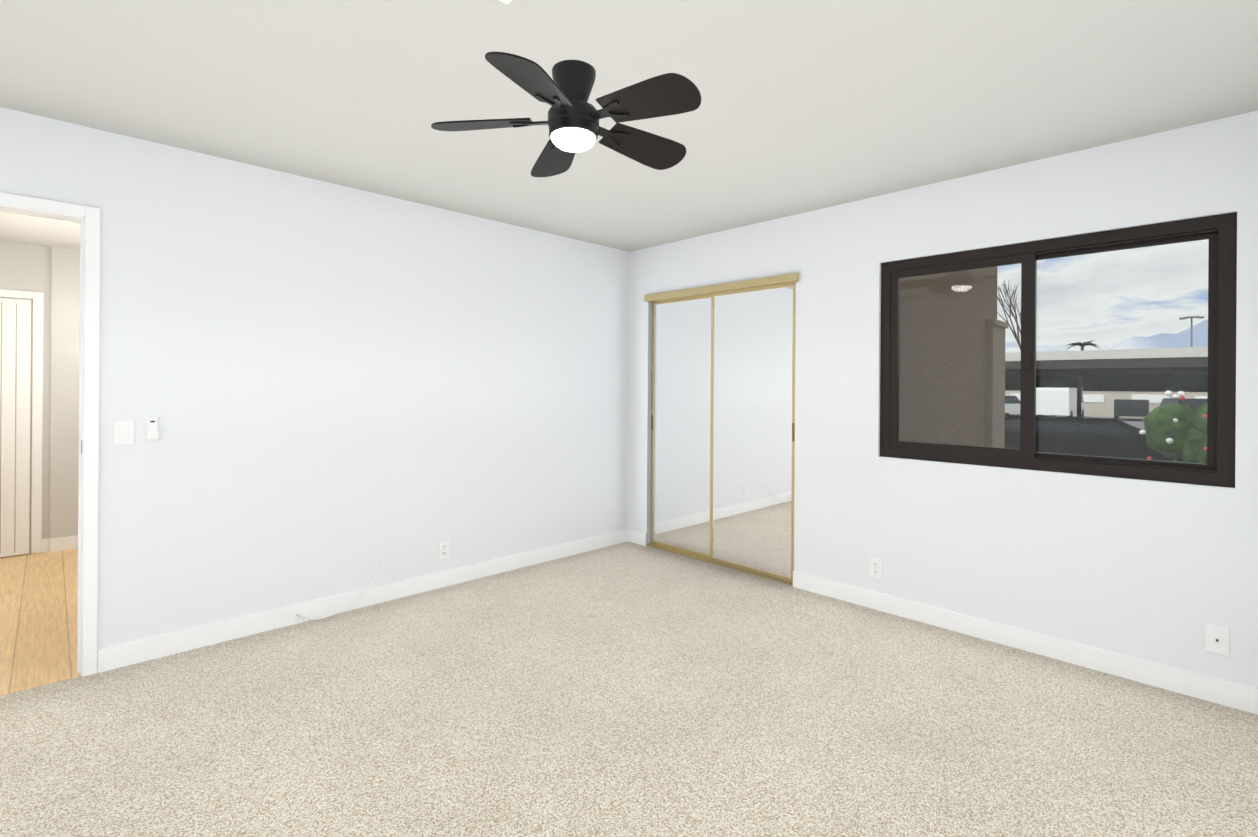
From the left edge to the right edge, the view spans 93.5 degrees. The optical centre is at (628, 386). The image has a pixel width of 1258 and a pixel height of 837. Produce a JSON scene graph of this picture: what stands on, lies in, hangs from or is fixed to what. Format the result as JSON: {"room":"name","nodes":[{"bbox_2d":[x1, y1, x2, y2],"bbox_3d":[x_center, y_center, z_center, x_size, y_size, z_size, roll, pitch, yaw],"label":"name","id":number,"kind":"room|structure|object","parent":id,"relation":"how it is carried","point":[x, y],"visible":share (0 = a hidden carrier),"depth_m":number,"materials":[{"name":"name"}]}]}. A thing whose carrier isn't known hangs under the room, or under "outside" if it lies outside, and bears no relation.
{"room":"empty bedroom","nodes":[
{"label":"empty bedroom","id":0,"kind":"room"},
{"bbox_2d":[0,241,79,557],"bbox_3d":[-4.567,0.049,4.537,1.950,2.440,0.150,0,0,-44],"label":"wall","id":1,"kind":"structure","parent":0,"point":[52,273],"depth_m":4.56,"materials":[{"name":"paint"}]},
{"bbox_2d":[0,289,43,556],"bbox_3d":[-4.813,0.272,4.221,0.894,1.992,0.031,0,0,-44],"label":"door","id":2,"kind":"structure","parent":1,"relation":"attached to","point":[21,377],"depth_m":4.44,"materials":[{"name":"white wood"}]},
{"bbox_2d":[45,535,77,551],"bbox_3d":[-4.150,1.222,4.842,0.870,0.100,0.018,0,0,-44],"label":"baseboard","id":3,"kind":"structure","parent":1,"relation":"attached to","point":[59,544],"depth_m":4.59,"materials":[{"name":"white wood"}]},
{"bbox_2d":[0,211,79,249],"bbox_3d":[-3.632,-1.159,3.575,2.290,0.170,2.820,0,0,-44],"label":"ceiling","id":4,"kind":"structure","parent":0,"point":[27,229],"depth_m":4.10,"materials":[{"name":"paint"}]},
{"bbox_2d":[0,548,80,695],"bbox_3d":[-3.568,1.307,3.491,1.990,0.060,2.825,0,0,-44],"label":"floor","id":5,"kind":"structure","parent":0,"point":[38,615],"depth_m":3.25,"materials":[{"name":"brown wood"}]},
{"bbox_2d":[0,107,629,649],"bbox_3d":[-1.684,0.070,3.434,4.590,2.440,0.120,0,0,-44],"label":"wall","id":6,"kind":"structure","parent":0,"point":[336,389],"depth_m":3.29,"materials":[{"name":"white paint"}]},
{"bbox_2d":[0,192,99,676],"bbox_3d":[-2.754,0.239,2.388,0.910,2.086,0.148,0,0,-44],"label":"door frame","id":7,"kind":"structure","parent":6,"relation":"attached to","point":[87,218],"depth_m":2.63,"materials":[{"name":"white wood"}]},
{"bbox_2d":[114,420,133,445],"bbox_3d":[-2.321,0.211,2.720,0.072,0.116,0.011,0,0,-44],"label":"light switch","id":8,"kind":"object","parent":6,"relation":"attached to","point":[123,432],"visible":1,"depth_m":2.72,"materials":[{"name":"white plastic"}]},
{"bbox_2d":[146,417,158,439],"bbox_3d":[-2.245,0.195,2.787,0.048,0.108,0.020,0,0,-44],"label":"switch","id":9,"kind":"object","parent":6,"relation":"attached to","point":[152,428],"visible":1,"depth_m":2.78,"materials":[{"name":"white plastic"}]},
{"bbox_2d":[303,562,383,619],"bbox_3d":[-1.610,1.169,3.377,0.050,0.229,0.450,0,0,42],"label":"cable","id":10,"kind":"object","parent":6,"relation":"attached to","point":[350,602],"visible":0.98,"depth_m":3.36,"materials":[{"name":"white plastic"}]},
{"bbox_2d":[97,529,632,672],"bbox_3d":[-1.196,1.244,3.825,3.335,0.100,0.013,0,0,-44],"label":"baseboard","id":11,"kind":"structure","parent":6,"relation":"attached to","point":[122,655],"depth_m":3.32,"materials":[{"name":"white"}]},
{"bbox_2d":[439,540,448,559],"bbox_3d":[-1.195,1.056,3.828,0.072,0.116,0.010,0,0,-44],"label":"outlet","id":12,"kind":"object","parent":6,"relation":"attached to","point":[443,549],"visible":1,"depth_m":3.82,"materials":[{"name":"white plastic"}]},
{"bbox_2d":[0,541,1257,836],"bbox_3d":[-0.216,1.331,2.032,4.440,0.060,3.950,0,0,-44],"label":"floor carpet","id":13,"kind":"object","parent":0,"point":[626,689],"visible":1,"depth_m":2.24,"materials":[{"name":"beige carpet"}]},
{"bbox_2d":[0,0,1257,251],"bbox_3d":[-0.187,-1.179,2.021,4.740,0.080,4.220,0,0,-44],"label":"ceiling","id":14,"kind":"structure","parent":0,"point":[810,106],"depth_m":2.25,"materials":[{"name":"paint"}]},
{"bbox_2d":[499,0,511,3],"bbox_3d":[-0.364,-1.135,1.505,0.360,0.010,0.360,0,0,-44],"label":"ceiling vent","id":15,"kind":"object","parent":14,"relation":"in","point":[506,1],"visible":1,"depth_m":1.74,"materials":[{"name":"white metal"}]},
{"bbox_2d":[431,52,700,176],"bbox_3d":[-0.173,-0.998,2.142,0.967,0.282,0.971,0,0,-44],"label":"ceiling fan","id":16,"kind":"object","parent":14,"relation":"hanging from","point":[574,117],"visible":1,"depth_m":2.07,"materials":[{"name":"black"}]},
{"bbox_2d":[648,546,787,584],"bbox_3d":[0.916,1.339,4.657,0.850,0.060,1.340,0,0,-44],"label":"door track","id":17,"kind":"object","parent":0,"point":[721,566],"depth_m":4.29,"materials":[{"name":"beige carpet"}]},
{"bbox_2d":[628,111,1257,688],"bbox_3d":[1.433,0.092,3.637,0.150,2.440,4.250,0,0,-44],"label":"wall","id":18,"kind":"structure","parent":0,"point":[1158,571],"depth_m":3.03,"materials":[{"name":"white paint"}]},
{"bbox_2d":[644,273,798,585],"bbox_3d":[0.636,0.281,4.376,0.103,2.052,1.384,0,0,-44],"label":"mirrored closet doors","id":19,"kind":"structure","parent":18,"relation":"in","point":[723,431],"depth_m":4.29,"materials":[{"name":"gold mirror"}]},
{"bbox_2d":[870,557,881,578],"bbox_3d":[1.457,1.071,3.492,0.010,0.116,0.072,0,0,-44],"label":"outlet","id":20,"kind":"object","parent":18,"relation":"attached to","point":[875,567],"visible":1,"depth_m":3.49,"materials":[{"name":"white plastic"}]},
{"bbox_2d":[793,571,1257,714],"bbox_3d":[1.905,1.266,3.029,0.013,0.100,2.370,0,0,-44],"label":"baseboard","id":21,"kind":"structure","parent":18,"relation":"attached to","point":[1217,691],"depth_m":2.87,"materials":[{"name":"white"}]},
{"bbox_2d":[880,212,1236,487],"bbox_3d":[2.030,-0.156,3.005,0.082,1.165,1.491,0,0,-44],"label":"sliding window","id":22,"kind":"structure","parent":18,"relation":"in","point":[1219,231],"depth_m":2.87,"materials":[{"name":"brown metal"}]},
{"bbox_2d":[1205,624,1229,655],"bbox_3d":[2.454,1.058,2.468,0.016,0.116,0.072,0,0,-44],"label":"outlet","id":23,"kind":"object","parent":18,"relation":"attached to","point":[1217,639],"visible":1,"depth_m":2.47,"materials":[{"name":"white plastic"}]},
{"label":"outside","id":24,"kind":"structure","parent":0,"visible":0},
{"bbox_2d":[1009,414,1144,430],"bbox_3d":[236.213,3.928,264.120,699.850,0.200,280.000,0,0,-44],"label":"ground","id":25,"kind":"structure","parent":24,"point":[1140,425],"depth_m":43.40,"materials":[{"name":"grey concrete"}]},
{"bbox_2d":[899,266,1008,447],"bbox_3d":[2.459,-0.755,4.725,2.830,5.850,0.340,0,0,-44],"label":"wall","id":26,"kind":"structure","parent":25,"relation":"on","point":[981,392],"depth_m":4.72,"materials":[{"name":"brown"}]},
{"bbox_2d":[997,280,1020,349],"bbox_3d":[17.067,-1.223,26.414,1.815,6.995,3.647,0,0,37],"label":"bare tree","id":27,"kind":"object","parent":25,"relation":"on","point":[1016,321],"depth_m":25.73,"materials":[{"name":"brown plant"}]},
{"bbox_2d":[1005,395,1019,415],"bbox_3d":[29.511,1.482,47.032,4.700,1.742,1.920,0,0,-16],"label":"car","id":28,"kind":"object","parent":25,"relation":"on","point":[1009,407],"depth_m":46.15,"materials":[{"name":"white paint"}]},
{"bbox_2d":[1036,388,1084,416],"bbox_3d":[32.885,1.231,45.016,5.467,2.292,2.187,0,0,-44],"label":"van","id":29,"kind":"object","parent":25,"relation":"on","point":[1051,402],"depth_m":43.24,"materials":[{"name":"white paint"}]},
{"bbox_2d":[1064,340,1099,350],"bbox_3d":[42.696,-0.923,55.729,2.959,6.767,2.973,0,0,-44],"label":"palm tree","id":30,"kind":"object","parent":25,"relation":"on","point":[1084,344],"depth_m":55.59,"materials":[{"name":"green plant"}]},
{"bbox_2d":[1005,415,1172,460],"bbox_3d":[12.269,1.535,15.752,4.800,1.392,1.920,0,0,42],"label":"car","id":31,"kind":"object","parent":25,"relation":"on","point":[1056,443],"depth_m":15.11,"materials":[{"name":"black paint"}]},
{"bbox_2d":[1005,347,1207,416],"bbox_3d":[7.951,0.693,23.274,11.060,3.030,75.000,0,0,-44],"label":"carport","id":32,"kind":"object","parent":25,"relation":"on","point":[1157,361],"depth_m":13.21,"materials":[{"name":"grey metal"}]},
{"bbox_2d":[1005,390,1207,417],"bbox_3d":[30.320,1.341,55.658,0.340,2.050,110.000,0,0,-44],"label":"wall","id":33,"kind":"structure","parent":25,"relation":"on","point":[1105,409],"depth_m":47.17,"materials":[{"name":"beige"}]},
{"bbox_2d":[1005,373,1207,391],"bbox_3d":[32.434,-0.066,57.680,4.772,6.218,117.681,0,0,-44],"label":"hedge","id":34,"kind":"object","parent":25,"relation":"on","point":[1151,386],"depth_m":47.64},
{"bbox_2d":[1114,399,1148,418],"bbox_3d":[36.395,1.656,42.856,1.870,1.492,4.600,0,0,41],"label":"car","id":35,"kind":"object","parent":25,"relation":"on","point":[1117,404],"depth_m":41.20,"materials":[{"name":"grey paint"}]},
{"bbox_2d":[1110,320,1207,349],"bbox_3d":[334.442,-25.170,503.428,154.998,59.372,595.000,0,0,-44],"label":"mountains","id":36,"kind":"structure","parent":25,"relation":"on","point":[1183,338],"depth_m":454.01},
{"bbox_2d":[1139,390,1206,463],"bbox_3d":[6.801,1.119,6.718,1.814,2.175,1.607,0,0,-44],"label":"bush","id":37,"kind":"object","parent":25,"relation":"on","point":[1182,451],"depth_m":6.96,"materials":[{"name":"green plant"}]},
{"bbox_2d":[1160,398,1206,409],"bbox_3d":[33.273,1.534,35.324,1.920,1.692,4.700,0,0,26],"label":"car","id":38,"kind":"object","parent":25,"relation":"on","point":[1192,402],"depth_m":33.82,"materials":[{"name":"grey paint"}]},
{"bbox_2d":[1179,316,1203,346],"bbox_3d":[56.188,-2.234,59.117,0.500,9.570,1.800,0,0,-44],"label":"light pole","id":39,"kind":"object","parent":25,"relation":"on","point":[1191,334],"depth_m":59.06,"materials":[{"name":"grey metal"}]}
]}

